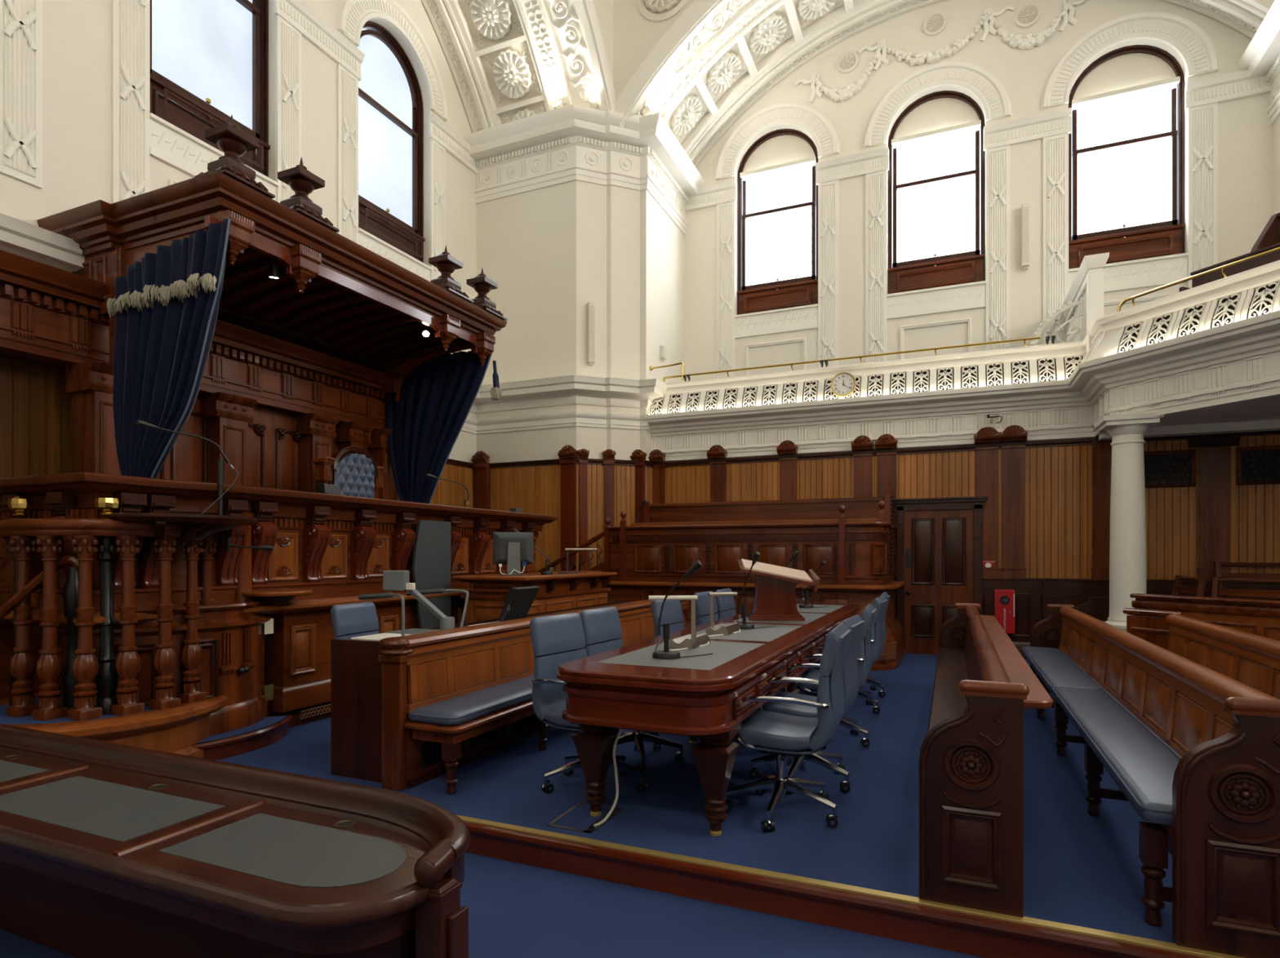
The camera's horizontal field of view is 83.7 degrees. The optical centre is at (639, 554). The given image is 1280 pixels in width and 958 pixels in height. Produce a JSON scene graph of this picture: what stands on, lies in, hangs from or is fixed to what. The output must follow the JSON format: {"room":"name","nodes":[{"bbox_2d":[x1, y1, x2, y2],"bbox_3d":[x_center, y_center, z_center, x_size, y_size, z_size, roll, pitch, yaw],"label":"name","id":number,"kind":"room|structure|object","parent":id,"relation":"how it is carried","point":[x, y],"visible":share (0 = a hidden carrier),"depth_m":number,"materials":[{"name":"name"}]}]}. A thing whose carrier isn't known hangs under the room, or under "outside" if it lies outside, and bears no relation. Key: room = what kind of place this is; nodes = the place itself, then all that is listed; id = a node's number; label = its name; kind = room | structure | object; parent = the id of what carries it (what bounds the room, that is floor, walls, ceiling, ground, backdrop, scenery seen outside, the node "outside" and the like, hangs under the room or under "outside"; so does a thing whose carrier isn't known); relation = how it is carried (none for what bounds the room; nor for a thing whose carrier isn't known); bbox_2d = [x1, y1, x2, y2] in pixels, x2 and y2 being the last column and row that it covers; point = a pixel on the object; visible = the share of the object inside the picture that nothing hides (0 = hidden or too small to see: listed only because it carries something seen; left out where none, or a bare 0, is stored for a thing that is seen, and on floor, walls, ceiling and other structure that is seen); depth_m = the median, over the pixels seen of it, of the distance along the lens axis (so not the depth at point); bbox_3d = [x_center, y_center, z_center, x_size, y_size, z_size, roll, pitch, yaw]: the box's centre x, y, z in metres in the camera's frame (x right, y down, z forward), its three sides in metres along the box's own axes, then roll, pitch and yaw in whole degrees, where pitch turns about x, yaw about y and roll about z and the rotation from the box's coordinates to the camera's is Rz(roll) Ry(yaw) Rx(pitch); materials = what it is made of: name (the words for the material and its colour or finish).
{"room":"courtroom","nodes":[
{"label":"courtroom","id":0,"kind":"room"},
{"bbox_2d":[0,0,476,463],"bbox_3d":[-4.893,-4.320,7.415,0.300,11.760,10.080,0,0,24],"label":"wall","id":1,"kind":"structure","parent":0,"point":[77,33],"depth_m":6.75,"materials":[{"name":"beige paint"}]},
{"bbox_2d":[0,249,399,501],"bbox_3d":[-4.885,-0.480,6.261,0.639,3.760,7.970,0,0,24],"label":"wood paneling","id":2,"kind":"structure","parent":1,"relation":"attached to","point":[273,406],"depth_m":7.23,"materials":[{"name":"brown wood"}]},
{"bbox_2d":[150,0,270,177],"bbox_3d":[-4.702,-5.950,7.801,0.261,3.160,1.480,0,0,24],"label":"window","id":3,"kind":"structure","parent":1,"relation":"in","point":[209,59],"depth_m":7.92,"materials":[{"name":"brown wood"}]},
{"bbox_2d":[0,0,478,281],"bbox_3d":[-4.512,-5.545,7.827,0.170,4.690,9.000,0,0,24],"label":"trim","id":4,"kind":"structure","parent":1,"relation":"attached to","point":[138,134],"depth_m":8.20,"materials":[{"name":"white paint"}]},
{"bbox_2d":[36,115,507,401],"bbox_3d":[-3.446,-2.550,7.580,4.365,1.799,4.338,0,0,-22],"label":"canopy","id":5,"kind":"object","parent":1,"relation":"attached to","point":[273,267],"depth_m":6.63,"materials":[{"name":"brown wood"}]},
{"bbox_2d":[106,217,231,478],"bbox_3d":[-3.837,-1.523,5.784,1.480,2.133,0.256,0,0,24],"label":"velvet curtain","id":6,"kind":"object","parent":5,"relation":"hanging from","point":[166,305],"visible":0.94,"depth_m":5.80,"materials":[{"name":"blue fabric"}]},
{"bbox_2d":[386,346,493,503],"bbox_3d":[-2.605,-1.534,9.207,1.754,2.077,0.181,0,0,24],"label":"velvet curtain","id":7,"kind":"object","parent":5,"relation":"hanging from","point":[437,398],"visible":0.77,"depth_m":9.22,"materials":[{"name":"blue fabric"}]},
{"bbox_2d":[0,213,666,434],"bbox_3d":[-2.751,-2.410,8.074,3.100,0.780,12.200,0,0,24],"label":"trim","id":8,"kind":"structure","parent":1,"relation":"attached to","point":[17,237],"depth_m":11.24,"materials":[{"name":"white paint"}]},
{"bbox_2d":[356,21,425,262],"bbox_3d":[-3.619,-5.950,10.285,0.261,3.160,1.480,0,0,24],"label":"window","id":9,"kind":"structure","parent":1,"relation":"in","point":[391,109],"depth_m":10.41,"materials":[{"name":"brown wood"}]},
{"bbox_2d":[311,446,386,498],"bbox_3d":[-3.028,-0.362,8.033,0.710,1.724,1.040,0,0,17],"label":"throne","id":10,"kind":"object","parent":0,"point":[353,468],"visible":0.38,"depth_m":7.98,"materials":[{"name":"blue leather"}]},
{"bbox_2d":[0,852,982,957],"bbox_3d":[-0.031,1.630,0.554,14.100,0.140,5.190,0,0,24],"label":"floor","id":11,"kind":"structure","parent":0,"point":[516,910],"depth_m":2.99,"materials":[{"name":"blue carpet"}]},
{"bbox_2d":[0,724,470,957],"bbox_3d":[-2.869,1.151,2.872,5.256,0.819,0.602,0,0,24],"label":"writing desk","id":12,"kind":"object","parent":11,"relation":"on","point":[108,850],"visible":1,"depth_m":2.15,"materials":[{"name":"brown wood"}]},
{"bbox_2d":[421,0,616,132],"bbox_3d":[-3.435,-8.219,7.281,2.520,3.302,10.228,0,0,24],"label":"ceiling","id":13,"kind":"structure","parent":0,"point":[508,60],"depth_m":10.96,"materials":[{"name":"white paint"}]},
{"bbox_2d":[476,180,684,462],"bbox_3d":[-0.744,-2.645,11.933,3.760,8.410,1.347,0,0,-19],"label":"wall","id":14,"kind":"structure","parent":0,"point":[552,251],"depth_m":11.51,"materials":[{"name":"beige paint"}]},
{"bbox_2d":[399,444,577,572],"bbox_3d":[-2.309,-0.160,10.543,1.936,3.120,2.280,0,0,24],"label":"trim","id":15,"kind":"structure","parent":14,"relation":"attached to","point":[544,486],"depth_m":11.43,"materials":[{"name":"brown wood"}]},
{"bbox_2d":[462,103,704,235],"bbox_3d":[-0.646,-6.365,11.683,4.296,0.970,1.884,0,0,-19],"label":"trim","id":16,"kind":"structure","parent":14,"relation":"attached to","point":[572,142],"depth_m":11.40,"materials":[{"name":"white paint"}]},
{"bbox_2d":[576,448,606,571],"bbox_3d":[-0.750,-0.130,11.254,0.506,3.060,0.130,0,0,-21],"label":"trim","id":17,"kind":"structure","parent":14,"relation":"attached to","point":[589,472],"depth_m":11.26,"materials":[{"name":"brown wood"}]},
{"bbox_2d":[602,448,654,560],"bbox_3d":[-0.141,-0.146,11.441,0.950,3.092,0.276,0,0,-24],"label":"trim","id":18,"kind":"structure","parent":14,"relation":"attached to","point":[627,483],"depth_m":11.44,"materials":[{"name":"brown wood"}]},
{"bbox_2d":[892,496,987,654],"bbox_3d":[4.162,0.305,9.953,1.230,2.190,0.127,0,0,24],"label":"door","id":19,"kind":"structure","parent":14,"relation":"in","point":[940,540],"depth_m":9.98,"materials":[{"name":"brown wood"}]},
{"bbox_2d":[648,425,1279,659],"bbox_3d":[4.971,-0.165,9.576,10.547,3.129,0.190,0,0,24],"label":"wall paneling","id":20,"kind":"structure","parent":14,"relation":"attached to","point":[1046,511],"depth_m":9.50,"materials":[{"name":"brown wood"}]},
{"bbox_2d":[1143,449,1195,488],"bbox_3d":[6.507,-1.070,8.988,0.780,0.460,0.060,0,0,24],"label":"vent","id":21,"kind":"object","parent":20,"relation":"attached to","point":[1165,468],"depth_m":8.92,"materials":[{"name":"black"}]},
{"bbox_2d":[1235,445,1279,485],"bbox_3d":[7.611,-1.070,8.506,0.830,0.460,0.060,0,0,24],"label":"vent","id":22,"kind":"object","parent":20,"relation":"attached to","point":[1255,465],"depth_m":8.57,"materials":[{"name":"black"}]},
{"bbox_2d":[993,589,1015,634],"bbox_3d":[4.876,0.760,9.565,0.246,0.580,0.227,0,0,24],"label":"cabinet","id":23,"kind":"object","parent":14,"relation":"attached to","point":[1004,600],"visible":0.99,"depth_m":9.47,"materials":[{"name":"red metal"}]},
{"bbox_2d":[592,0,613,80],"bbox_3d":[-2.392,-8.438,6.646,0.001,3.525,9.870,0,0,24],"label":"wall","id":24,"kind":"structure","parent":0,"point":[604,8],"depth_m":10.96,"materials":[{"name":"beige paint"}]},
{"bbox_2d":[613,0,694,100],"bbox_3d":[3.771,-8.434,9.257,9.210,3.531,0.154,0,0,24],"label":"wall","id":25,"kind":"structure","parent":0,"point":[638,25],"depth_m":11.01,"materials":[{"name":"beige paint"}]},
{"bbox_2d":[218,653,1174,943],"bbox_3d":[2.868,1.550,7.199,14.100,0.300,9.310,0,0,24],"label":"floor","id":26,"kind":"structure","parent":0,"point":[1082,869],"depth_m":3.99,"materials":[{"name":"blue carpet"}]},
{"bbox_2d":[0,512,292,760],"bbox_3d":[-3.536,0.573,4.800,1.825,1.655,1.570,0,0,-7],"label":"box","id":27,"kind":"object","parent":26,"relation":"on","point":[191,682],"visible":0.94,"depth_m":4.61,"materials":[{"name":"brown wood"}]},
{"bbox_2d":[6,496,34,706],"bbox_3d":[-4.027,0.310,4.648,0.139,1.380,0.129,0,0,-43],"label":"newel post","id":28,"kind":"object","parent":27,"relation":"on","point":[20,505],"visible":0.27,"depth_m":4.61,"materials":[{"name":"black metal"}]},
{"bbox_2d":[0,555,78,711],"bbox_3d":[-3.743,0.501,4.424,0.546,0.999,0.119,0,0,-12],"label":"stair rail","id":29,"kind":"object","parent":27,"relation":"on","point":[70,592],"visible":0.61,"depth_m":4.42,"materials":[{"name":"brown wood"}]},
{"bbox_2d":[93,495,119,715],"bbox_3d":[-3.366,0.312,4.513,0.139,1.375,0.129,0,0,-43],"label":"newel post","id":30,"kind":"object","parent":27,"relation":"on","point":[106,681],"visible":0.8,"depth_m":4.48,"materials":[{"name":"black metal"}]},
{"bbox_2d":[111,512,257,526],"bbox_3d":[-3.008,-0.228,4.760,0.680,0.055,0.880,0,0,24],"label":"shelf","id":31,"kind":"object","parent":27,"relation":"attached to","point":[123,519],"depth_m":4.47,"materials":[{"name":"brown wood"}]},
{"bbox_2d":[135,420,238,515],"bbox_3d":[-3.040,-0.554,4.828,0.049,0.598,0.689,0,0,24],"label":"microphone","id":32,"kind":"object","parent":27,"relation":"on","point":[142,424],"visible":0.95,"depth_m":5.02,"materials":[{"name":"black plastic"}]},
{"bbox_2d":[0,471,558,728],"bbox_3d":[-3.283,0.448,7.136,2.275,1.905,5.855,0,0,24],"label":"desk","id":33,"kind":"object","parent":26,"relation":"on","point":[337,548],"visible":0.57,"depth_m":5.74,"materials":[{"name":"brown wood"}]},
{"bbox_2d":[241,589,313,606],"bbox_3d":[-2.820,0.349,5.540,0.520,0.142,0.520,0,0,24],"label":"shelf","id":34,"kind":"object","parent":33,"relation":"on","point":[272,597],"visible":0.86,"depth_m":5.42,"materials":[{"name":"brown wood"}]},
{"bbox_2d":[298,704,330,719],"bbox_3d":[-2.624,1.305,6.091,0.010,0.073,0.670,0,0,24],"label":"grille","id":35,"kind":"object","parent":33,"relation":"attached to","point":[308,713],"depth_m":5.91,"materials":[{"name":"brown wood"}]},
{"bbox_2d":[412,520,450,629],"bbox_3d":[-2.088,0.200,7.179,0.030,1.080,0.550,0,0,24],"label":"board","id":36,"kind":"object","parent":33,"relation":"attached to","point":[431,564],"visible":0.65,"depth_m":7.16,"materials":[{"name":"grey plastic"}]},
{"bbox_2d":[329,601,379,639],"bbox_3d":[-1.943,0.888,5.462,0.657,1.022,0.645,0,0,17],"label":"office chair","id":37,"kind":"object","parent":26,"relation":"on","point":[348,621],"visible":0.16,"depth_m":5.47,"materials":[{"name":"blue leather"}]},
{"bbox_2d":[330,600,633,782],"bbox_3d":[-0.834,0.969,6.517,0.500,0.862,4.520,0,0,24],"label":"desk","id":38,"kind":"object","parent":26,"relation":"on","point":[355,666],"depth_m":4.47,"materials":[{"name":"brown wood"}]},
{"bbox_2d":[351,570,468,641],"bbox_3d":[-1.567,0.341,4.905,0.499,0.464,0.738,0,0,24],"label":"camera","id":39,"kind":"object","parent":38,"relation":"on","point":[393,580],"visible":0.85,"depth_m":4.84,"materials":[{"name":"grey plastic"}]},
{"bbox_2d":[496,586,539,622],"bbox_3d":[-1.017,0.424,6.071,0.280,0.303,0.365,0,0,24],"label":"monitor","id":40,"kind":"object","parent":38,"relation":"on","point":[518,602],"visible":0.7,"depth_m":6.01,"materials":[{"name":"black plastic"}]},
{"bbox_2d":[435,601,633,630],"bbox_3d":[-0.826,0.585,6.535,0.500,0.030,4.480,0,0,24],"label":"countertop","id":41,"kind":"structure","parent":38,"relation":"on","point":[626,602],"depth_m":7.00,"materials":[{"name":"brown wood"}]},
{"bbox_2d":[377,600,688,795],"bbox_3d":[-0.331,0.951,6.452,0.571,0.898,5.061,0,0,24],"label":"bench","id":42,"kind":"object","parent":26,"relation":"on","point":[451,700],"visible":0.49,"depth_m":4.52,"materials":[{"name":"brown wood"}]},
{"bbox_2d":[422,740,465,768],"bbox_3d":[-1.247,1.235,4.570,0.016,0.150,0.420,0,0,24],"label":"vent grille","id":43,"kind":"object","parent":42,"relation":"attached to","point":[431,751],"depth_m":4.46,"materials":[{"name":"black"}]},
{"bbox_2d":[408,675,533,725],"bbox_3d":[-0.252,0.961,6.449,0.374,0.073,4.944,0,0,24],"label":"cushion","id":44,"kind":"object","parent":42,"relation":"on","point":[473,705],"depth_m":4.50,"materials":[{"name":"blue leather"}]},
{"bbox_2d":[471,724,506,748],"bbox_3d":[-1.051,1.235,5.019,0.016,0.150,0.420,0,0,24],"label":"vent grille","id":45,"kind":"object","parent":42,"relation":"attached to","point":[484,740],"depth_m":5.01,"materials":[{"name":"black"}]},
{"bbox_2d":[453,571,617,622],"bbox_3d":[-1.092,0.807,8.026,0.870,1.185,2.050,0,0,24],"label":"desk","id":46,"kind":"object","parent":26,"relation":"on","point":[487,594],"visible":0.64,"depth_m":7.35,"materials":[{"name":"brown wood"}]},
{"bbox_2d":[493,532,533,576],"bbox_3d":[-1.302,-0.009,7.367,0.414,0.447,0.170,0,0,-12],"label":"monitor","id":47,"kind":"object","parent":46,"relation":"on","point":[512,549],"visible":0.99,"depth_m":7.34,"materials":[{"name":"grey plastic"}]},
{"bbox_2d":[537,516,611,603],"bbox_3d":[-0.813,0.430,10.891,1.300,1.940,1.085,0,0,24],"label":"railing","id":48,"kind":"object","parent":26,"relation":"on","point":[604,566],"depth_m":10.27,"materials":[{"name":"brown wood"}]},
{"bbox_2d":[546,802,622,834],"bbox_3d":[-0.288,1.397,3.803,0.260,0.010,0.370,0,0,24],"label":"box","id":49,"kind":"object","parent":26,"relation":"on","point":[578,819],"visible":0.93,"depth_m":3.77,"materials":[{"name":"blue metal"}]},
{"bbox_2d":[528,613,648,801],"bbox_3d":[-0.277,0.888,4.324,0.657,1.022,0.645,0,0,32],"label":"office chair","id":50,"kind":"object","parent":26,"relation":"on","point":[557,640],"visible":0.46,"depth_m":4.28,"materials":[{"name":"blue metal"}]},
{"bbox_2d":[579,606,684,771],"bbox_3d":[-0.030,0.888,4.891,0.657,1.022,0.645,0,0,27],"label":"office chair","id":51,"kind":"object","parent":26,"relation":"on","point":[602,627],"visible":0.27,"depth_m":4.86,"materials":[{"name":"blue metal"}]},
{"bbox_2d":[650,600,684,638],"bbox_3d":[0.479,0.888,6.132,0.657,1.022,0.645,0,0,29],"label":"office chair","id":52,"kind":"object","parent":26,"relation":"on","point":[672,613],"visible":0.12,"depth_m":6.20,"materials":[{"name":"blue leather"}]},
{"bbox_2d":[693,591,718,626],"bbox_3d":[0.902,0.888,7.103,0.657,1.022,0.645,0,0,27],"label":"office chair","id":53,"kind":"object","parent":26,"relation":"on","point":[703,602],"visible":0.09,"depth_m":7.09,"materials":[{"name":"blue leather"}]},
{"bbox_2d":[555,603,861,836],"bbox_3d":[1.048,0.989,5.980,0.970,0.821,5.550,0,0,24],"label":"table","id":54,"kind":"object","parent":26,"relation":"on","point":[624,687],"visible":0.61,"depth_m":3.62,"materials":[{"name":"red wood"}]},
{"bbox_2d":[648,595,710,651],"bbox_3d":[0.255,0.415,4.453,0.243,0.328,0.599,0,0,35],"label":"lamp","id":55,"kind":"object","parent":54,"relation":"on","point":[688,642],"visible":0.87,"depth_m":4.39,"materials":[{"name":"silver metal"}]},
{"bbox_2d":[652,560,712,659],"bbox_3d":[0.245,0.306,4.052,0.305,0.546,0.300,0,0,24],"label":"microphone","id":56,"kind":"object","parent":54,"relation":"on","point":[665,654],"visible":1,"depth_m":3.99,"materials":[{"name":"black plastic"}]},
{"bbox_2d":[706,592,741,637],"bbox_3d":[0.588,0.428,5.194,0.194,0.304,0.593,0,0,24],"label":"lamp","id":57,"kind":"object","parent":54,"relation":"on","point":[721,629],"visible":0.9,"depth_m":5.20,"materials":[{"name":"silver metal"}]},
{"bbox_2d":[736,559,820,621],"bbox_3d":[1.225,0.309,6.399,0.688,0.542,0.480,0,0,5],"label":"lectern","id":58,"kind":"object","parent":54,"relation":"on","point":[775,600],"visible":0.99,"depth_m":6.28,"materials":[{"name":"red wood"}]},
{"bbox_2d":[607,487,905,671],"bbox_3d":[1.631,0.235,10.073,3.867,2.330,1.830,0,0,24],"label":"wooden bench","id":59,"kind":"object","parent":26,"relation":"on","point":[855,537],"visible":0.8,"depth_m":9.52,"materials":[{"name":"brown wood"}]},
{"bbox_2d":[724,622,851,832],"bbox_3d":[0.778,0.888,3.861,0.657,1.022,0.645,0,0,22],"label":"office chair","id":60,"kind":"object","parent":26,"relation":"on","point":[781,735],"visible":0.93,"depth_m":3.69,"materials":[{"name":"blue leather"}]},
{"bbox_2d":[748,614,864,794],"bbox_3d":[1.016,0.888,4.421,0.657,1.022,0.645,0,0,26],"label":"office chair","id":61,"kind":"object","parent":26,"relation":"on","point":[855,624],"visible":0.5,"depth_m":4.31,"materials":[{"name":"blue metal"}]},
{"bbox_2d":[795,604,876,749],"bbox_3d":[1.428,0.888,5.388,0.657,1.022,0.645,0,0,21],"label":"office chair","id":62,"kind":"object","parent":26,"relation":"on","point":[864,655],"visible":0.48,"depth_m":5.19,"materials":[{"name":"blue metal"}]},
{"bbox_2d":[810,595,888,714],"bbox_3d":[1.884,0.888,6.498,0.657,1.022,0.645,0,0,25],"label":"office chair","id":63,"kind":"object","parent":26,"relation":"on","point":[880,603],"visible":0.4,"depth_m":6.28,"materials":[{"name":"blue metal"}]},
{"bbox_2d":[456,815,1244,957],"bbox_3d":[1.231,1.480,2.821,10.000,0.171,0.075,0,0,24],"label":"trim","id":64,"kind":"structure","parent":26,"relation":"attached to","point":[900,917],"depth_m":3.02,"materials":[{"name":"red wood"}]},
{"bbox_2d":[919,603,1053,918],"bbox_3d":[2.352,0.950,5.058,0.510,0.901,5.003,0,0,24],"label":"pew","id":65,"kind":"object","parent":26,"relation":"on","point":[971,757],"visible":1,"depth_m":2.83,"materials":[{"name":"brown wood"}]},
{"bbox_2d":[1075,597,1126,631],"bbox_3d":[5.351,0.965,8.303,0.870,0.870,1.620,0,0,24],"label":"bench","id":66,"kind":"object","parent":26,"relation":"on","point":[1098,608],"visible":0.18,"depth_m":8.96,"materials":[{"name":"brown wood"}]},
{"bbox_2d":[1093,412,1164,629],"bbox_3d":[5.594,-0.083,8.197,0.580,2.965,0.580,0,0,24],"label":"column","id":67,"kind":"structure","parent":26,"relation":"on","point":[1127,538],"depth_m":8.06,"materials":[{"name":"white paint"}]},
{"bbox_2d":[1021,604,1279,957],"bbox_3d":[3.093,0.950,4.871,0.491,0.901,5.253,0,0,24],"label":"pew","id":68,"kind":"object","parent":26,"relation":"on","point":[1193,748],"visible":0.98,"depth_m":2.68,"materials":[{"name":"brown wood"}]},
{"bbox_2d":[1021,646,1103,694],"bbox_3d":[3.535,0.961,6.077,0.332,0.071,2.405,0,0,24],"label":"cushion","id":69,"kind":"object","parent":68,"relation":"on","point":[1056,668],"depth_m":5.78,"materials":[{"name":"blue leather"}]},
{"bbox_2d":[1052,687,1180,825],"bbox_3d":[2.534,0.961,3.783,0.332,0.071,2.613,0,0,24],"label":"cushion","id":70,"kind":"object","parent":68,"relation":"on","point":[1140,757],"depth_m":3.46,"materials":[{"name":"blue leather"}]},
{"bbox_2d":[1171,575,1207,596],"bbox_3d":[6.239,0.825,8.418,0.489,1.150,0.620,0,0,15],"label":"chair","id":71,"kind":"object","parent":26,"relation":"on","point":[1198,591],"visible":0.21,"depth_m":8.34,"materials":[{"name":"brown wood"}]},
{"bbox_2d":[1122,608,1279,700],"bbox_3d":[3.538,0.948,4.156,0.506,0.905,5.326,0,0,24],"label":"pew","id":72,"kind":"object","parent":26,"relation":"on","point":[1251,660],"visible":0.34,"depth_m":5.07,"materials":[{"name":"brown wood"}]},
{"bbox_2d":[1129,593,1279,641],"bbox_3d":[5.406,0.900,6.048,0.440,1.000,2.650,0,0,-21],"label":"pew","id":73,"kind":"object","parent":26,"relation":"on","point":[1261,618],"visible":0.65,"depth_m":6.52,"materials":[{"name":"brown wood"}]},
{"bbox_2d":[1211,577,1279,597],"bbox_3d":[6.864,0.825,6.864,0.490,1.150,2.400,0,0,-31],"label":"bench","id":74,"kind":"object","parent":26,"relation":"on","point":[1216,592],"visible":0.16,"depth_m":7.76,"materials":[{"name":"brown wood"}]},
{"bbox_2d":[1213,562,1279,599],"bbox_3d":[8.002,0.745,8.014,2.400,1.310,0.489,0,0,24],"label":"bench","id":75,"kind":"object","parent":26,"relation":"on","point":[1217,566],"visible":0.26,"depth_m":8.52,"materials":[{"name":"brown wood"}]},
{"bbox_2d":[614,0,1274,167],"bbox_3d":[4.262,-7.979,10.382,9.666,2.742,2.400,0,0,24],"label":"ceiling","id":76,"kind":"structure","parent":0,"point":[718,58],"depth_m":11.47,"materials":[{"name":"white paint"}]},
{"bbox_2d":[684,0,1272,460],"bbox_3d":[6.027,-4.320,11.063,11.400,11.760,0.300,0,0,24],"label":"wall","id":77,"kind":"structure","parent":0,"point":[1245,130],"depth_m":11.30,"materials":[{"name":"beige paint"}]},
{"bbox_2d":[736,128,817,315],"bbox_3d":[2.425,-5.895,12.612,1.480,3.250,0.261,0,0,24],"label":"window","id":78,"kind":"structure","parent":77,"relation":"in","point":[776,225],"depth_m":12.67,"materials":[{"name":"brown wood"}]},
{"bbox_2d":[742,134,815,172],"bbox_3d":[2.466,-7.185,12.704,1.340,0.670,0.060,0,0,24],"label":"blind","id":79,"kind":"object","parent":78,"relation":"attached to","point":[775,149],"depth_m":12.72,"materials":[{"name":"beige"}]},
{"bbox_2d":[887,90,985,293],"bbox_3d":[4.786,-5.895,11.582,1.480,3.250,0.261,0,0,24],"label":"window","id":80,"kind":"structure","parent":77,"relation":"in","point":[936,180],"depth_m":11.64,"materials":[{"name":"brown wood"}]},
{"bbox_2d":[893,97,978,138],"bbox_3d":[4.826,-7.185,11.674,1.340,0.670,0.060,0,0,24],"label":"blind","id":81,"kind":"object","parent":80,"relation":"attached to","point":[931,113],"depth_m":11.68,"materials":[{"name":"beige"}]},
{"bbox_2d":[836,3,1039,73],"bbox_3d":[4.699,-8.370,11.447,3.000,0.600,0.058,0,0,24],"label":"trim","id":82,"kind":"structure","parent":77,"relation":"attached to","point":[1028,15],"depth_m":11.41,"materials":[{"name":"beige paint"}]},
{"bbox_2d":[793,0,1084,102],"bbox_3d":[4.702,-8.065,11.440,4.485,0.887,0.140,0,0,24],"label":"trim","id":83,"kind":"structure","parent":77,"relation":"attached to","point":[840,95],"depth_m":11.31,"materials":[{"name":"white paint"}]},
{"bbox_2d":[684,11,1272,377],"bbox_3d":[4.738,-5.030,11.423,8.510,5.660,0.170,0,0,24],"label":"trim","id":84,"kind":"structure","parent":77,"relation":"attached to","point":[1194,46],"depth_m":11.11,"materials":[{"name":"white paint"}]},
{"bbox_2d":[1021,202,1030,270],"bbox_3d":[5.874,-4.850,10.888,0.110,0.980,0.104,0,0,24],"label":"speaker","id":85,"kind":"object","parent":77,"relation":"attached to","point":[1025,207],"visible":1,"depth_m":10.84},
{"bbox_2d":[1068,44,1185,269],"bbox_3d":[7.150,-5.895,10.550,1.480,3.250,0.261,0,0,24],"label":"window","id":86,"kind":"structure","parent":77,"relation":"in","point":[1126,153],"depth_m":10.59,"materials":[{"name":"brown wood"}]},
{"bbox_2d":[1072,53,1176,99],"bbox_3d":[7.191,-7.185,10.643,1.340,0.670,0.060,0,0,24],"label":"blind","id":87,"kind":"object","parent":86,"relation":"attached to","point":[1121,70],"depth_m":10.64,"materials":[{"name":"beige"}]},
{"bbox_2d":[1272,115,1279,215],"bbox_3d":[8.800,-4.200,7.771,1.345,5.300,3.752,0,0,-24],"label":"wall","id":88,"kind":"structure","parent":0,"point":[1276,126],"depth_m":9.65,"materials":[{"name":"beige paint"}]},
{"bbox_2d":[644,310,1279,461],"bbox_3d":[4.437,-1.845,7.412,11.375,0.770,4.564,0,0,24],"label":"trim","id":89,"kind":"structure","parent":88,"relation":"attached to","point":[1224,379],"depth_m":9.33,"materials":[{"name":"white paint"}]},
{"bbox_2d":[647,260,1279,414],"bbox_3d":[4.569,-2.495,8.655,2.814,0.540,10.453,0,0,-42],"label":"gallery balustrade","id":90,"kind":"object","parent":89,"relation":"on","point":[1251,293],"visible":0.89,"depth_m":9.55,"materials":[{"name":"white paint"}]},
{"bbox_2d":[831,372,856,396],"bbox_3d":[2.929,-2.450,10.290,0.356,0.356,0.055,0,0,24],"label":"wall clock","id":91,"kind":"object","parent":90,"relation":"attached to","point":[842,384],"visible":1,"depth_m":10.28,"materials":[{"name":"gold metal"}]},
{"bbox_2d":[662,336,1039,382],"bbox_3d":[2.834,-2.821,10.519,5.357,0.122,0.063,0,0,24],"label":"brass handrail","id":92,"kind":"object","parent":90,"relation":"on","point":[1024,340],"visible":0.98,"depth_m":10.31,"materials":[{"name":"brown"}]},
{"bbox_2d":[1116,246,1279,311],"bbox_3d":[6.254,-2.833,6.168,0.097,0.146,4.416,0,0,-21],"label":"brass handrail","id":93,"kind":"object","parent":90,"relation":"on","point":[1223,268],"visible":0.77,"depth_m":7.37,"materials":[{"name":"brown"}]},
{"bbox_2d":[1238,0,1279,124],"bbox_3d":[8.550,-6.365,7.673,1.882,0.970,4.289,0,0,-24],"label":"trim","id":94,"kind":"structure","parent":88,"relation":"attached to","point":[1261,56],"depth_m":9.46,"materials":[{"name":"white paint"}]},
{"bbox_3d":[4.848,-2.080,8.250,11.310,0.040,5.800,0,0,24],"label":"floor","id":95,"kind":"structure","parent":0,"visible":0},
{"bbox_2d":[1061,252,1109,354],"bbox_3d":[6.019,-2.895,9.719,0.260,1.590,2.130,0,0,24],"label":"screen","id":96,"kind":"object","parent":95,"relation":"on","point":[1088,282],"visible":0.46,"depth_m":8.83,"materials":[{"name":"white paint"}]},
{"bbox_2d":[1030,297,1084,346],"bbox_3d":[5.627,-3.042,9.492,0.788,0.719,0.045,0,0,24],"label":"bracket","id":97,"kind":"object","parent":96,"relation":"attached to","point":[1075,324],"visible":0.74,"depth_m":9.48,"materials":[{"name":"white paint"}]},
{"bbox_2d":[1178,242,1279,292],"bbox_3d":[6.899,-2.645,6.789,0.900,1.090,2.900,0,0,-21],"label":"pew","id":98,"kind":"object","parent":95,"relation":"on","point":[1257,262],"visible":0.27,"depth_m":7.67,"materials":[{"name":"brown wood"}]},
{"bbox_2d":[1249,212,1279,284],"bbox_3d":[7.411,-2.950,6.786,0.549,1.700,2.520,0,0,-21],"label":"pew","id":99,"kind":"object","parent":95,"relation":"on","point":[1270,234],"visible":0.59,"depth_m":7.92,"materials":[{"name":"brown wood"}]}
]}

